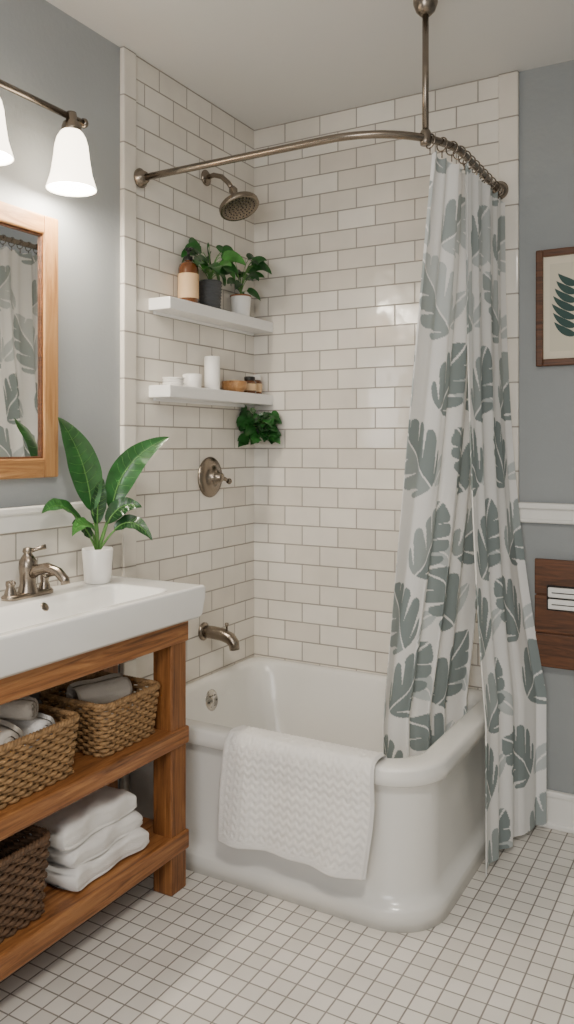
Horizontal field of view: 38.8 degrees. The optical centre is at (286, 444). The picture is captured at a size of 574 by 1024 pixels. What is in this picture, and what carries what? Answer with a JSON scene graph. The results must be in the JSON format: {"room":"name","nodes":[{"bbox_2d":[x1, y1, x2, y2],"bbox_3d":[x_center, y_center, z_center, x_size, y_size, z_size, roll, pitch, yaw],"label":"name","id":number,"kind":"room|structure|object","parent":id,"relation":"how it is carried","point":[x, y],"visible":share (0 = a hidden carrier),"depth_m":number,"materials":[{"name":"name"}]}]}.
{"room":"bathroom","nodes":[
{"label":"bathroom","id":0,"kind":"room"},
{"bbox_2d":[0,0,119,856],"bbox_3d":[-1.186,0.003,1.683,0.100,2.635,4.255,0,0,30],"label":"wall","id":1,"kind":"structure","parent":0,"point":[46,53],"depth_m":2.51,"materials":[{"name":"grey paint"}]},
{"bbox_2d":[0,201,57,479],"bbox_3d":[-0.835,-0.287,2.172,0.027,0.765,0.592,0,0,30],"label":"wall mirror","id":2,"kind":"object","parent":1,"relation":"attached to","point":[28,239],"visible":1,"depth_m":2.33,"materials":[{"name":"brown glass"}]},
{"bbox_2d":[0,79,96,196],"bbox_3d":[-0.790,-0.868,2.088,0.190,0.269,0.752,0,0,30],"label":"vanity light","id":3,"kind":"object","parent":1,"relation":"attached to","point":[70,175],"visible":1,"depth_m":2.30,"materials":[{"name":"white glass"}]},
{"bbox_2d":[0,520,121,596],"bbox_3d":[-0.913,0.383,2.054,0.010,0.275,1.470,0,0,30],"label":"tile backsplash","id":4,"kind":"structure","parent":1,"relation":"attached to","point":[64,550],"depth_m":2.43,"materials":[{"name":"tile"}]},
{"bbox_2d":[0,501,123,533],"bbox_3d":[-0.903,0.210,2.047,0.034,0.070,1.468,0,0,30],"label":"cap","id":5,"kind":"object","parent":1,"relation":"attached to","point":[21,518],"depth_m":2.35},
{"bbox_2d":[120,46,135,791],"bbox_3d":[-0.529,0.003,2.719,0.020,2.635,0.065,0,0,30],"label":"trim","id":6,"kind":"structure","parent":1,"relation":"attached to","point":[127,57],"depth_m":2.71,"materials":[{"name":"tile"}]},
{"bbox_2d":[136,55,253,689],"bbox_3d":[-0.326,0.003,3.084,0.012,2.635,0.770,0,0,30],"label":"tiled wall","id":7,"kind":"structure","parent":1,"relation":"attached to","point":[197,538],"depth_m":3.01,"materials":[{"name":"white tile"}]},
{"bbox_2d":[149,296,272,335],"bbox_3d":[-0.267,-0.479,3.083,0.093,0.052,0.688,0,0,30],"label":"wall shelf","id":8,"kind":"object","parent":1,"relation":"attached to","point":[167,306],"visible":1,"depth_m":2.99,"materials":[{"name":"white paint"}]},
{"bbox_2d":[178,247,198,302],"bbox_3d":[-0.354,-0.606,2.927,0.076,0.202,0.076,0,0,30],"label":"soap dispenser","id":9,"kind":"object","parent":8,"relation":"on","point":[188,271],"visible":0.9,"depth_m":2.90,"materials":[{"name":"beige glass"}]},
{"bbox_2d":[181,237,245,308],"bbox_3d":[-0.265,-0.638,2.997,0.174,0.265,0.270,0,0,30],"label":"ivy","id":10,"kind":"object","parent":8,"relation":"on","point":[210,289],"visible":0.85,"depth_m":3.01,"materials":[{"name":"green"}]},
{"bbox_2d":[223,245,271,315],"bbox_3d":[-0.152,-0.643,3.209,0.158,0.276,0.186,0,0,30],"label":"potted peperomia","id":11,"kind":"object","parent":8,"relation":"on","point":[240,303],"visible":0.87,"depth_m":3.21,"materials":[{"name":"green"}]},
{"bbox_2d":[149,385,272,407],"bbox_3d":[-0.267,-0.179,3.083,0.093,0.052,0.688,0,0,30],"label":"wall shelf","id":12,"kind":"object","parent":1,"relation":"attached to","point":[164,393],"visible":0.98,"depth_m":2.98,"materials":[{"name":"white paint"}]},
{"bbox_2d":[162,377,183,385],"bbox_3d":[-0.397,-0.220,2.854,0.077,0.030,0.077,0,0,30],"label":"stacked dishes","id":13,"kind":"object","parent":12,"relation":"on","point":[179,381],"visible":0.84,"depth_m":2.82,"materials":[{"name":"white ceramic"}]},
{"bbox_2d":[183,373,201,387],"bbox_3d":[-0.343,-0.231,2.949,0.068,0.051,0.068,0,0,30],"label":"ceramic cup","id":14,"kind":"object","parent":12,"relation":"on","point":[190,379],"visible":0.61,"depth_m":2.92,"materials":[{"name":"white ceramic"}]},
{"bbox_2d":[204,356,219,389],"bbox_3d":[-0.279,-0.271,3.045,0.058,0.132,0.058,0,0,30],"label":"pillar candle","id":15,"kind":"object","parent":12,"relation":"on","point":[211,363],"visible":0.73,"depth_m":3.02,"materials":[{"name":"white wax"}]},
{"bbox_2d":[222,379,246,391],"bbox_3d":[-0.205,-0.230,3.182,0.100,0.050,0.100,0,0,30],"label":"bowl","id":16,"kind":"object","parent":12,"relation":"on","point":[231,384],"visible":0.88,"depth_m":3.14,"materials":[{"name":"brown wood"}]},
{"bbox_2d":[244,376,255,392],"bbox_3d":[-0.150,-0.239,3.265,0.055,0.068,0.055,0,0,30],"label":"jar","id":17,"kind":"object","parent":12,"relation":"on","point":[251,383],"visible":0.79,"depth_m":3.24,"materials":[{"name":"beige glass"}]},
{"bbox_2d":[251,375,261,393],"bbox_3d":[-0.129,-0.244,3.337,0.055,0.078,0.055,0,0,30],"label":"jar","id":18,"kind":"object","parent":12,"relation":"on","point":[257,377],"visible":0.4,"depth_m":3.32,"materials":[{"name":"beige glass"}]},
{"bbox_2d":[236,405,281,446],"bbox_3d":[-0.108,-0.079,3.297,0.141,0.178,0.158,0,0,30],"label":"pothos","id":19,"kind":"object","parent":12,"relation":"hanging from","point":[254,426],"visible":1,"depth_m":3.28,"materials":[{"name":"green plant"}]},
{"bbox_2d":[198,457,231,497],"bbox_3d":[-0.269,0.123,3.108,0.064,0.156,0.156,0,0,30],"label":"shower valve","id":20,"kind":"object","parent":1,"relation":"attached to","point":[211,477],"visible":1,"depth_m":3.09,"materials":[{"name":"silver metal"}]},
{"bbox_2d":[198,622,239,650],"bbox_3d":[-0.247,0.711,3.050,0.160,0.100,0.068,0,0,30],"label":"tub spout","id":21,"kind":"object","parent":1,"relation":"attached to","point":[205,631],"visible":1,"depth_m":3.03,"materials":[{"name":"silver metal"}]},
{"bbox_2d":[201,170,258,220],"bbox_3d":[-0.214,-0.943,3.040,0.229,0.204,0.152,0,0,30],"label":"shower head","id":22,"kind":"object","parent":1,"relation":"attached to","point":[237,206],"visible":1,"depth_m":3.02},
{"bbox_2d":[0,826,573,1023],"bbox_3d":[0.053,1.360,0.979,2.950,0.080,4.255,0,0,30],"label":"floor","id":23,"kind":"structure","parent":0,"point":[212,951],"depth_m":2.09,"materials":[{"name":"tile"}]},
{"bbox_2d":[0,621,188,981],"bbox_3d":[-0.701,0.920,2.066,0.340,0.800,1.061,0,0,30],"label":"wooden vanity","id":24,"kind":"object","parent":23,"relation":"on","point":[164,856],"visible":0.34,"depth_m":2.19,"materials":[{"name":"brown wood"}]},
{"bbox_2d":[0,825,50,943],"bbox_3d":[-0.763,1.049,1.928,0.265,0.197,0.340,0,0,30],"label":"wicker basket","id":25,"kind":"object","parent":24,"relation":"on","point":[19,907],"visible":0.9,"depth_m":1.94,"materials":[{"name":"brown wicker"}]},
{"bbox_2d":[0,703,79,809],"bbox_3d":[-0.706,0.762,2.023,0.270,0.152,0.310,0,0,30],"label":"wicker basket","id":26,"kind":"object","parent":24,"relation":"on","point":[51,764],"visible":0.86,"depth_m":1.97,"materials":[{"name":"brown wicker"}]},
{"bbox_2d":[0,696,54,779],"bbox_3d":[-0.702,0.720,2.029,0.193,0.190,0.188,0,0,30],"label":"rolled washcloths","id":27,"kind":"object","parent":26,"relation":"in","point":[20,717],"visible":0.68,"depth_m":2.00,"materials":[{"name":"fabric"}]},
{"bbox_2d":[16,786,149,891],"bbox_3d":[-0.575,1.056,2.247,0.253,0.183,0.318,0,0,30],"label":"folded towels","id":28,"kind":"object","parent":24,"relation":"on","point":[90,835],"visible":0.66,"depth_m":2.16,"materials":[{"name":"fabric"}]},
{"bbox_2d":[39,671,159,756],"bbox_3d":[-0.532,0.764,2.332,0.262,0.148,0.266,0,0,30],"label":"wicker basket","id":29,"kind":"object","parent":24,"relation":"on","point":[146,698],"visible":0.73,"depth_m":2.24,"materials":[{"name":"brown wicker"}]},
{"bbox_2d":[62,673,141,740],"bbox_3d":[-0.537,0.743,2.334,0.173,0.154,0.195,0,0,30],"label":"rolled washcloths","id":30,"kind":"object","parent":29,"relation":"in","point":[108,688],"visible":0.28,"depth_m":2.31,"materials":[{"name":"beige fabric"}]},
{"bbox_2d":[0,575,205,678],"bbox_3d":[-0.684,0.469,2.063,0.378,0.099,1.113,0,0,30],"label":"sink basin","id":31,"kind":"object","parent":24,"relation":"in","point":[79,617],"visible":0.95,"depth_m":2.16,"materials":[{"name":"ceramic"}]},
{"bbox_2d":[1,544,69,600],"bbox_3d":[-0.672,0.348,2.239,0.166,0.144,0.179,0,0,30],"label":"faucet","id":32,"kind":"object","parent":31,"relation":"on","point":[29,569],"visible":1,"depth_m":2.24,"materials":[{"name":"silver metal"}]},
{"bbox_2d":[42,417,168,583],"bbox_3d":[-0.568,0.170,2.435,0.186,0.500,0.413,0,0,44],"label":"potted plant","id":33,"kind":"object","parent":31,"relation":"on","point":[84,466],"visible":1,"depth_m":2.46,"materials":[{"name":"green plant"}]},
{"bbox_2d":[130,657,484,932],"bbox_3d":[0.119,1.097,2.774,1.064,0.446,0.841,0,0,30],"label":"bathtub","id":34,"kind":"object","parent":23,"relation":"on","point":[427,846],"visible":0.59,"depth_m":2.49,"materials":[{"name":"ceramic"}]},
{"bbox_2d":[218,725,386,879],"bbox_3d":[0.041,1.013,2.361,0.502,0.318,0.179,0,0,30],"label":"bath towel","id":35,"kind":"object","parent":34,"relation":"on","point":[303,800],"visible":0.99,"depth_m":2.31,"materials":[{"name":"fabric"}]},
{"bbox_2d":[46,0,573,129],"bbox_3d":[0.053,-1.355,0.979,2.950,0.080,4.255,0,0,30],"label":"ceiling","id":36,"kind":"structure","parent":0,"point":[264,63],"depth_m":2.68,"materials":[{"name":"white paint"}]},
{"bbox_2d":[134,0,508,199],"bbox_3d":[0.155,-1.091,2.590,1.301,0.448,0.513,0,0,-6],"label":"curtain rod","id":37,"kind":"object","parent":36,"relation":"hanging from","point":[424,9],"visible":0.94,"depth_m":2.40,"materials":[{"name":"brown metal"}]},
{"bbox_2d":[383,133,545,876],"bbox_3d":[0.568,0.192,2.645,0.413,2.216,0.592,0,0,30],"label":"shower curtain","id":38,"kind":"object","parent":37,"relation":"hanging from","point":[460,554],"visible":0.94,"depth_m":2.63,"materials":[{"name":"fabric"}]},
{"bbox_2d":[519,60,573,793],"bbox_3d":[1.079,0.003,2.786,2.750,2.635,0.100,0,0,30],"label":"wall","id":39,"kind":"structure","parent":0,"point":[546,93],"depth_m":2.83,"materials":[{"name":"grey paint"}]},
{"bbox_2d":[254,75,498,689],"bbox_3d":[0.311,0.003,3.158,1.023,2.635,0.012,0,0,30],"label":"tiled wall","id":40,"kind":"structure","parent":39,"relation":"attached to","point":[339,227],"depth_m":3.21,"materials":[{"name":"white tile"}]},
{"bbox_2d":[499,70,518,502],"bbox_3d":[0.784,0.003,2.884,0.070,2.635,0.020,0,0,30],"label":"trim","id":41,"kind":"structure","parent":39,"relation":"attached to","point":[509,81],"depth_m":2.87,"materials":[{"name":"tile"}]},
{"bbox_2d":[518,502,573,524],"bbox_3d":[1.528,0.235,2.456,1.644,0.070,0.030,0,0,30],"label":"chair rail","id":42,"kind":"object","parent":39,"relation":"attached to","point":[530,512],"visible":0.94,"depth_m":2.81,"materials":[{"name":"white wood"}]},
{"bbox_2d":[535,558,573,670],"bbox_3d":[1.004,0.575,2.739,0.334,0.370,0.054,0,0,30],"label":"wall box","id":43,"kind":"object","parent":39,"relation":"attached to","point":[554,578],"visible":0.98,"depth_m":2.77,"materials":[{"name":"brown wood"}]},
{"bbox_2d":[535,789,573,833],"bbox_3d":[1.529,1.255,2.459,1.644,0.130,0.024,0,0,30],"label":"baseboard","id":44,"kind":"structure","parent":39,"relation":"attached to","point":[559,805],"depth_m":2.79,"materials":[{"name":"white wood"}]},
{"bbox_2d":[536,246,573,366],"bbox_3d":[0.998,-0.472,2.759,0.304,0.401,0.024,0,0,30],"label":"framed botanical print","id":45,"kind":"object","parent":39,"relation":"attached to","point":[554,267],"visible":1,"depth_m":2.80,"materials":[{"name":"brown wood"}]}
]}

